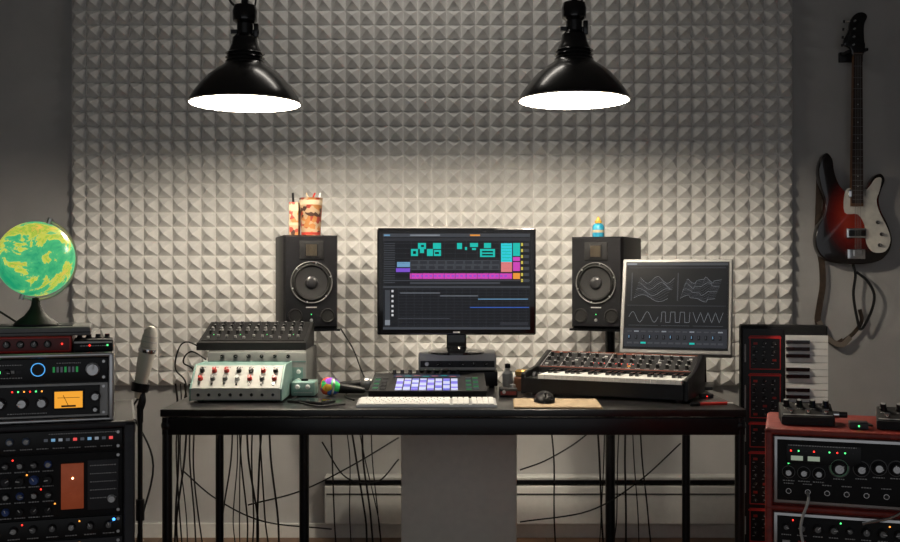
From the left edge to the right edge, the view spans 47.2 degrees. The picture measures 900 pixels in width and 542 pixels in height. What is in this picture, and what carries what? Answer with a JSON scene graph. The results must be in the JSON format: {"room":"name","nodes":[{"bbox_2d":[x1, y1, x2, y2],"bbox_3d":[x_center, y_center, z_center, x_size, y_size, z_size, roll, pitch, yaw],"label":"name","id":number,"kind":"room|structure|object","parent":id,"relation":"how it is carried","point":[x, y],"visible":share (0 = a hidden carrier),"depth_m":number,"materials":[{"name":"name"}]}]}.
{"room":"studio","nodes":[
{"label":"studio","id":0,"kind":"room"},
{"bbox_2d":[135,538,734,541],"bbox_3d":[0.000,1.210,1.550,5.400,0.100,6.100,0,0,0],"label":"floor","id":1,"kind":"structure","parent":0,"point":[144,539],"depth_m":4.45,"materials":[{"name":"brown wood"}]},
{"bbox_2d":[0,400,135,541],"bbox_3d":[-1.020,0.747,2.403,0.542,0.826,0.408,0,0,-18],"label":"equipment rack","id":2,"kind":"object","parent":1,"relation":"on","point":[62,481],"visible":1,"depth_m":2.26,"materials":[{"name":"black plastic"}]},
{"bbox_2d":[0,343,113,424],"bbox_3d":[-1.040,0.257,2.384,0.500,0.152,0.382,0,0,-18],"label":"rack","id":3,"kind":"object","parent":2,"relation":"on","point":[49,387],"visible":1,"depth_m":2.26,"materials":[{"name":"black metal"}]},
{"bbox_2d":[0,336,74,353],"bbox_3d":[-0.979,0.163,2.355,0.220,0.036,0.214,0,0,-18],"label":"red preamplifier","id":4,"kind":"object","parent":3,"relation":"on","point":[29,344],"visible":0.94,"depth_m":2.28,"materials":[{"name":"red metal"}]},
{"bbox_2d":[0,322,91,336],"bbox_3d":[-0.973,0.134,2.369,0.280,0.022,0.201,0,0,-18],"label":"rack audio unit","id":5,"kind":"object","parent":4,"relation":"on","point":[62,329],"visible":0.94,"depth_m":2.29,"materials":[{"name":"black plastic"}]},
{"bbox_2d":[0,217,77,326],"bbox_3d":[-0.959,0.001,2.349,0.214,0.245,0.170,0,0,32],"label":"desk globe","id":6,"kind":"object","parent":5,"relation":"on","point":[37,258],"visible":1,"depth_m":2.29,"materials":[{"name":"green plastic"}]},
{"bbox_2d":[73,333,112,351],"bbox_3d":[-0.817,0.163,2.361,0.085,0.036,0.102,0,0,-18],"label":"effects pedal","id":7,"kind":"object","parent":3,"relation":"on","point":[89,343],"visible":0.85,"depth_m":2.32,"materials":[{"name":"black plastic"}]},
{"bbox_2d":[131,326,157,541],"bbox_3d":[-0.888,0.658,2.950,0.200,1.003,0.200,0,0,0],"label":"microphone stand","id":8,"kind":"object","parent":1,"relation":"on","point":[147,349],"visible":0.98,"depth_m":2.94,"materials":[{"name":"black metal"}]},
{"bbox_2d":[174,341,205,541],"bbox_3d":[-0.991,0.708,3.944,0.130,0.885,0.098,0,0,0],"label":"cables","id":9,"kind":"object","parent":1,"relation":"on","point":[185,341],"visible":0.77,"depth_m":3.96,"materials":[{"name":"black rubber"}]},
{"bbox_2d":[299,327,339,541],"bbox_3d":[-0.559,0.686,3.971,0.260,0.949,0.305,0,0,-16],"label":"speaker stand","id":10,"kind":"object","parent":1,"relation":"on","point":[303,439],"visible":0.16,"depth_m":3.98,"materials":[{"name":"black metal"}]},
{"bbox_2d":[276,235,336,327],"bbox_3d":[-0.550,0.039,3.938,0.201,0.343,0.293,0,0,-16],"label":"speaker","id":11,"kind":"object","parent":10,"relation":"on","point":[306,265],"visible":0.98,"depth_m":3.81},
{"bbox_2d":[289,193,322,234],"bbox_3d":[-0.546,-0.216,3.920,0.124,0.166,0.091,0,0,0],"label":"pen cup","id":12,"kind":"object","parent":11,"relation":"on","point":[308,210],"visible":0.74,"depth_m":3.88,"materials":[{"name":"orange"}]},
{"bbox_2d":[160,383,746,541],"bbox_3d":[0.011,0.790,3.495,1.784,0.740,0.754,0,0,0],"label":"desk","id":13,"kind":"object","parent":1,"relation":"on","point":[618,415],"visible":0.62,"depth_m":3.12,"materials":[{"name":"black laminate"}]},
{"bbox_2d":[189,361,291,401],"bbox_3d":[-0.683,0.362,3.385,0.296,0.115,0.221,0,0,0],"label":"mixer","id":14,"kind":"object","parent":13,"relation":"on","point":[271,381],"visible":1,"depth_m":3.30,"materials":[{"name":"green paint"}]},
{"bbox_2d":[208,345,315,381],"bbox_3d":[-0.661,0.346,3.663,0.338,0.148,0.295,0,0,0],"label":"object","id":15,"kind":"object","parent":13,"relation":"on","point":[303,361],"visible":0.47,"depth_m":3.53,"materials":[{"name":"grey paint"}]},
{"bbox_2d":[196,321,313,349],"bbox_3d":[-0.685,0.227,3.658,0.375,0.091,0.250,0,0,-1],"label":"mixer","id":16,"kind":"object","parent":15,"relation":"on","point":[225,335],"visible":1,"depth_m":3.61,"materials":[{"name":"black plastic"}]},
{"bbox_2d":[291,378,317,395],"bbox_3d":[-0.490,0.392,3.469,0.080,0.057,0.101,0,0,0],"label":"effects pedal","id":17,"kind":"object","parent":13,"relation":"on","point":[303,386],"visible":0.98,"depth_m":3.43,"materials":[{"name":"green paint"}]},
{"bbox_2d":[287,397,335,404],"bbox_3d":[-0.443,0.415,3.290,0.140,0.010,0.076,0,0,30],"label":"smartphone","id":18,"kind":"object","parent":13,"relation":"on","point":[316,401],"visible":1,"depth_m":3.27,"materials":[{"name":"black plastic"}]},
{"bbox_2d":[293,390,368,406],"bbox_3d":[-0.382,0.417,3.382,0.265,0.006,0.414,0,0,0],"label":"cables","id":19,"kind":"object","parent":13,"relation":"on","point":[345,396],"depth_m":3.22,"materials":[{"name":"black rubber"}]},
{"bbox_2d":[320,377,364,395],"bbox_3d":[-0.362,0.390,3.474,0.152,0.064,0.064,0,0,-6],"label":"handheld microphone","id":20,"kind":"object","parent":13,"relation":"on","point":[330,386],"visible":1,"depth_m":3.46,"materials":[{"name":"plastic"}]},
{"bbox_2d":[343,376,372,389],"bbox_3d":[-0.340,0.393,3.626,0.163,0.050,0.050,0,0,21],"label":"handheld microphone","id":21,"kind":"object","parent":13,"relation":"on","point":[366,381],"visible":0.59,"depth_m":3.60,"materials":[{"name":"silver metal"}]},
{"bbox_2d":[356,397,496,406],"bbox_3d":[-0.073,0.411,3.237,0.435,0.018,0.115,0,0,0],"label":"keyboard","id":22,"kind":"object","parent":13,"relation":"on","point":[363,401],"visible":1,"depth_m":3.22,"materials":[{"name":"white plastic"}]},
{"bbox_2d":[174,328,680,541],"bbox_3d":[-0.132,0.700,4.042,2.086,0.935,0.321,0,0,0],"label":"hanging cables","id":23,"kind":"object","parent":13,"relation":"hanging from","point":[257,519],"visible":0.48,"depth_m":3.98,"materials":[{"name":"black rubber"}]},
{"bbox_2d":[368,369,486,397],"bbox_3d":[-0.073,0.383,3.490,0.385,0.074,0.290,0,0,0],"label":"controller","id":24,"kind":"object","parent":13,"relation":"on","point":[393,384],"visible":1,"depth_m":3.43,"materials":[{"name":"black plastic"}]},
{"bbox_2d":[418,349,497,387],"bbox_3d":[0.027,0.356,3.769,0.289,0.127,0.183,0,0,0],"label":"audio interface","id":25,"kind":"object","parent":13,"relation":"on","point":[485,363],"visible":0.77,"depth_m":3.69,"materials":[{"name":"black plastic"}]},
{"bbox_2d":[377,228,535,354],"bbox_3d":[0.023,0.070,3.665,0.559,0.443,0.200,0,0,0],"label":"computer monitor","id":26,"kind":"object","parent":25,"relation":"on","point":[456,283],"visible":1,"depth_m":3.62,"materials":[{"name":"black plastic"}]},
{"bbox_2d":[502,363,512,386],"bbox_3d":[0.208,0.377,3.720,0.038,0.087,0.038,0,0,0],"label":"bottle","id":27,"kind":"object","parent":13,"relation":"on","point":[507,375],"visible":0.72,"depth_m":3.71,"materials":[{"name":"grey glass"}]},
{"bbox_2d":[499,384,516,396],"bbox_3d":[0.194,0.400,3.445,0.060,0.040,0.070,0,0,0],"label":"effects pedal","id":28,"kind":"object","parent":13,"relation":"on","point":[511,391],"visible":1,"depth_m":3.42,"materials":[{"name":"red metal"}]},
{"bbox_2d":[514,369,526,390],"bbox_3d":[0.255,0.382,3.620,0.062,0.076,0.062,0,0,0],"label":"storage jar","id":29,"kind":"object","parent":13,"relation":"on","point":[517,379],"visible":0.44,"depth_m":3.60,"materials":[{"name":"brown glass"}]},
{"bbox_2d":[513,398,602,408],"bbox_3d":[0.335,0.417,3.240,0.270,0.006,0.210,0,0,3],"label":"mouse pad","id":30,"kind":"object","parent":13,"relation":"on","point":[519,403],"visible":0.98,"depth_m":3.19,"materials":[{"name":"beige fabric"}]},
{"bbox_2d":[534,391,554,403],"bbox_3d":[0.299,0.396,3.260,0.068,0.034,0.112,0,0,0],"label":"computer mouse","id":31,"kind":"object","parent":30,"relation":"on","point":[542,397],"visible":1,"depth_m":3.22,"materials":[{"name":"black plastic"}]},
{"bbox_2d":[521,350,704,402],"bbox_3d":[0.554,0.352,3.496,0.560,0.136,0.304,0,0,24],"label":"synthesizer","id":32,"kind":"object","parent":13,"relation":"on","point":[677,378],"visible":1,"depth_m":3.43,"materials":[{"name":"black plastic"}]},
{"bbox_2d":[619,259,732,389],"bbox_3d":[0.823,0.189,3.731,0.390,0.463,0.198,0,0,18],"label":"computer monitor","id":33,"kind":"object","parent":13,"relation":"on","point":[669,306],"visible":0.98,"depth_m":3.68,"materials":[{"name":"silver metal"}]},
{"bbox_2d":[699,393,713,397],"bbox_3d":[0.859,0.414,3.442,0.057,0.012,0.077,0,0,0],"label":"hub","id":34,"kind":"object","parent":13,"relation":"on","point":[701,395],"visible":1,"depth_m":3.40,"materials":[{"name":"black plastic"}]},
{"bbox_2d":[690,402,732,405],"bbox_3d":[0.816,0.414,3.209,0.143,0.010,0.010,0,0,-12],"label":"marker pen","id":35,"kind":"object","parent":13,"relation":"on","point":[704,403],"visible":1,"depth_m":3.21,"materials":[{"name":"red plastic"}]},
{"bbox_2d":[401,435,516,541],"bbox_3d":[0.033,0.833,3.921,0.422,0.655,0.358,0,0,0],"label":"panel","id":36,"kind":"object","parent":1,"relation":"on","point":[455,488],"visible":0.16,"depth_m":3.74,"materials":[{"name":"laminate"}]},
{"bbox_2d":[569,327,619,541],"bbox_3d":[0.621,0.687,4.032,0.260,0.945,0.305,0,0,25],"label":"speaker stand","id":37,"kind":"object","parent":1,"relation":"on","point":[609,332],"visible":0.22,"depth_m":4.04,"materials":[{"name":"black plastic"}]},
{"bbox_2d":[572,236,640,327],"bbox_3d":[0.606,0.042,4.001,0.201,0.343,0.293,0,0,25],"label":"speaker","id":38,"kind":"object","parent":37,"relation":"on","point":[597,262],"visible":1,"depth_m":3.88},
{"bbox_2d":[592,216,603,236],"bbox_3d":[0.570,-0.169,3.960,0.047,0.080,0.047,0,0,0],"label":"glue bottle","id":39,"kind":"object","parent":38,"relation":"on","point":[597,228],"visible":0.91,"depth_m":3.94,"materials":[{"name":"blue plastic"}]},
{"bbox_2d":[739,324,827,541],"bbox_3d":[1.209,0.678,3.739,0.300,0.964,0.099,0,0,10],"label":"keyboard","id":40,"kind":"object","parent":1,"relation":"on","point":[778,362],"visible":0.62,"depth_m":3.72,"materials":[{"name":"black plastic"}]},
{"bbox_2d":[765,412,899,541],"bbox_3d":[1.000,0.755,2.323,0.550,0.809,0.354,0,0,18],"label":"rack","id":41,"kind":"object","parent":1,"relation":"on","point":[837,483],"visible":1,"depth_m":2.25,"materials":[{"name":"red metal"}]},
{"bbox_2d":[779,398,847,425],"bbox_3d":[0.839,0.324,2.377,0.148,0.054,0.100,0,0,14],"label":"effects pedal","id":42,"kind":"object","parent":41,"relation":"on","point":[792,413],"visible":1,"depth_m":2.35,"materials":[{"name":"black plastic"}]},
{"bbox_2d":[848,420,872,429],"bbox_3d":[0.922,0.343,2.312,0.053,0.016,0.082,0,0,18],"label":"power adapter","id":43,"kind":"object","parent":41,"relation":"on","point":[853,424],"visible":1,"depth_m":2.28,"materials":[{"name":"black plastic"}]},
{"bbox_2d":[876,402,899,429],"bbox_3d":[1.037,0.324,2.291,0.163,0.054,0.100,0,0,22],"label":"effects pedal","id":44,"kind":"object","parent":41,"relation":"on","point":[888,418],"visible":1,"depth_m":2.28,"materials":[{"name":"black metal"}]},
{"bbox_2d":[0,0,899,522],"bbox_3d":[0.000,-0.290,4.550,5.400,2.900,0.100,0,0,0],"label":"wall","id":45,"kind":"structure","parent":0,"point":[36,35],"depth_m":4.50,"materials":[{"name":"grey paint"}]},
{"bbox_2d":[72,0,791,384],"bbox_3d":[-0.078,-0.599,4.466,3.135,2.194,0.065,0,0,0],"label":"panel","id":46,"kind":"object","parent":45,"relation":"attached to","point":[410,115],"visible":0.75,"depth_m":4.47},
{"bbox_2d":[135,523,734,537],"bbox_3d":[0.000,1.130,4.490,5.400,0.060,0.020,0,0,0],"label":"baseboard","id":47,"kind":"structure","parent":45,"relation":"attached to","point":[150,530],"depth_m":4.48,"materials":[{"name":"wood"}]},
{"bbox_2d":[324,474,734,523],"bbox_3d":[0.352,0.988,4.460,1.784,0.205,0.079,0,0,0],"label":"baseboard heater","id":48,"kind":"object","parent":45,"relation":"attached to","point":[712,496],"visible":0.66,"depth_m":4.42,"materials":[{"name":"metal"}]},
{"bbox_2d":[813,12,891,347],"bbox_3d":[1.737,-0.390,4.454,0.330,1.442,0.093,0,0,0],"label":"bass guitar","id":49,"kind":"object","parent":45,"relation":"attached to","point":[851,227],"visible":0.98,"depth_m":4.43,"materials":[{"name":"paint"}]},
{"bbox_3d":[0.000,-1.790,1.550,5.600,0.100,6.100,0,0,0],"label":"ceiling","id":50,"kind":"structure","parent":0,"visible":0},
{"bbox_2d":[186,0,301,112],"bbox_3d":[-0.677,-1.146,3.400,0.376,1.189,0.376,0,0,0],"label":"pendant lamp","id":51,"kind":"object","parent":50,"relation":"hanging from","point":[243,83],"visible":1,"depth_m":3.35,"materials":[{"name":"black metal"}]},
{"bbox_2d":[517,0,631,109],"bbox_3d":[0.409,-1.151,3.400,0.376,1.179,0.376,0,0,0],"label":"pendant lamp","id":52,"kind":"object","parent":50,"relation":"hanging from","point":[574,80],"visible":1,"depth_m":3.35,"materials":[{"name":"black metal"}]}
]}

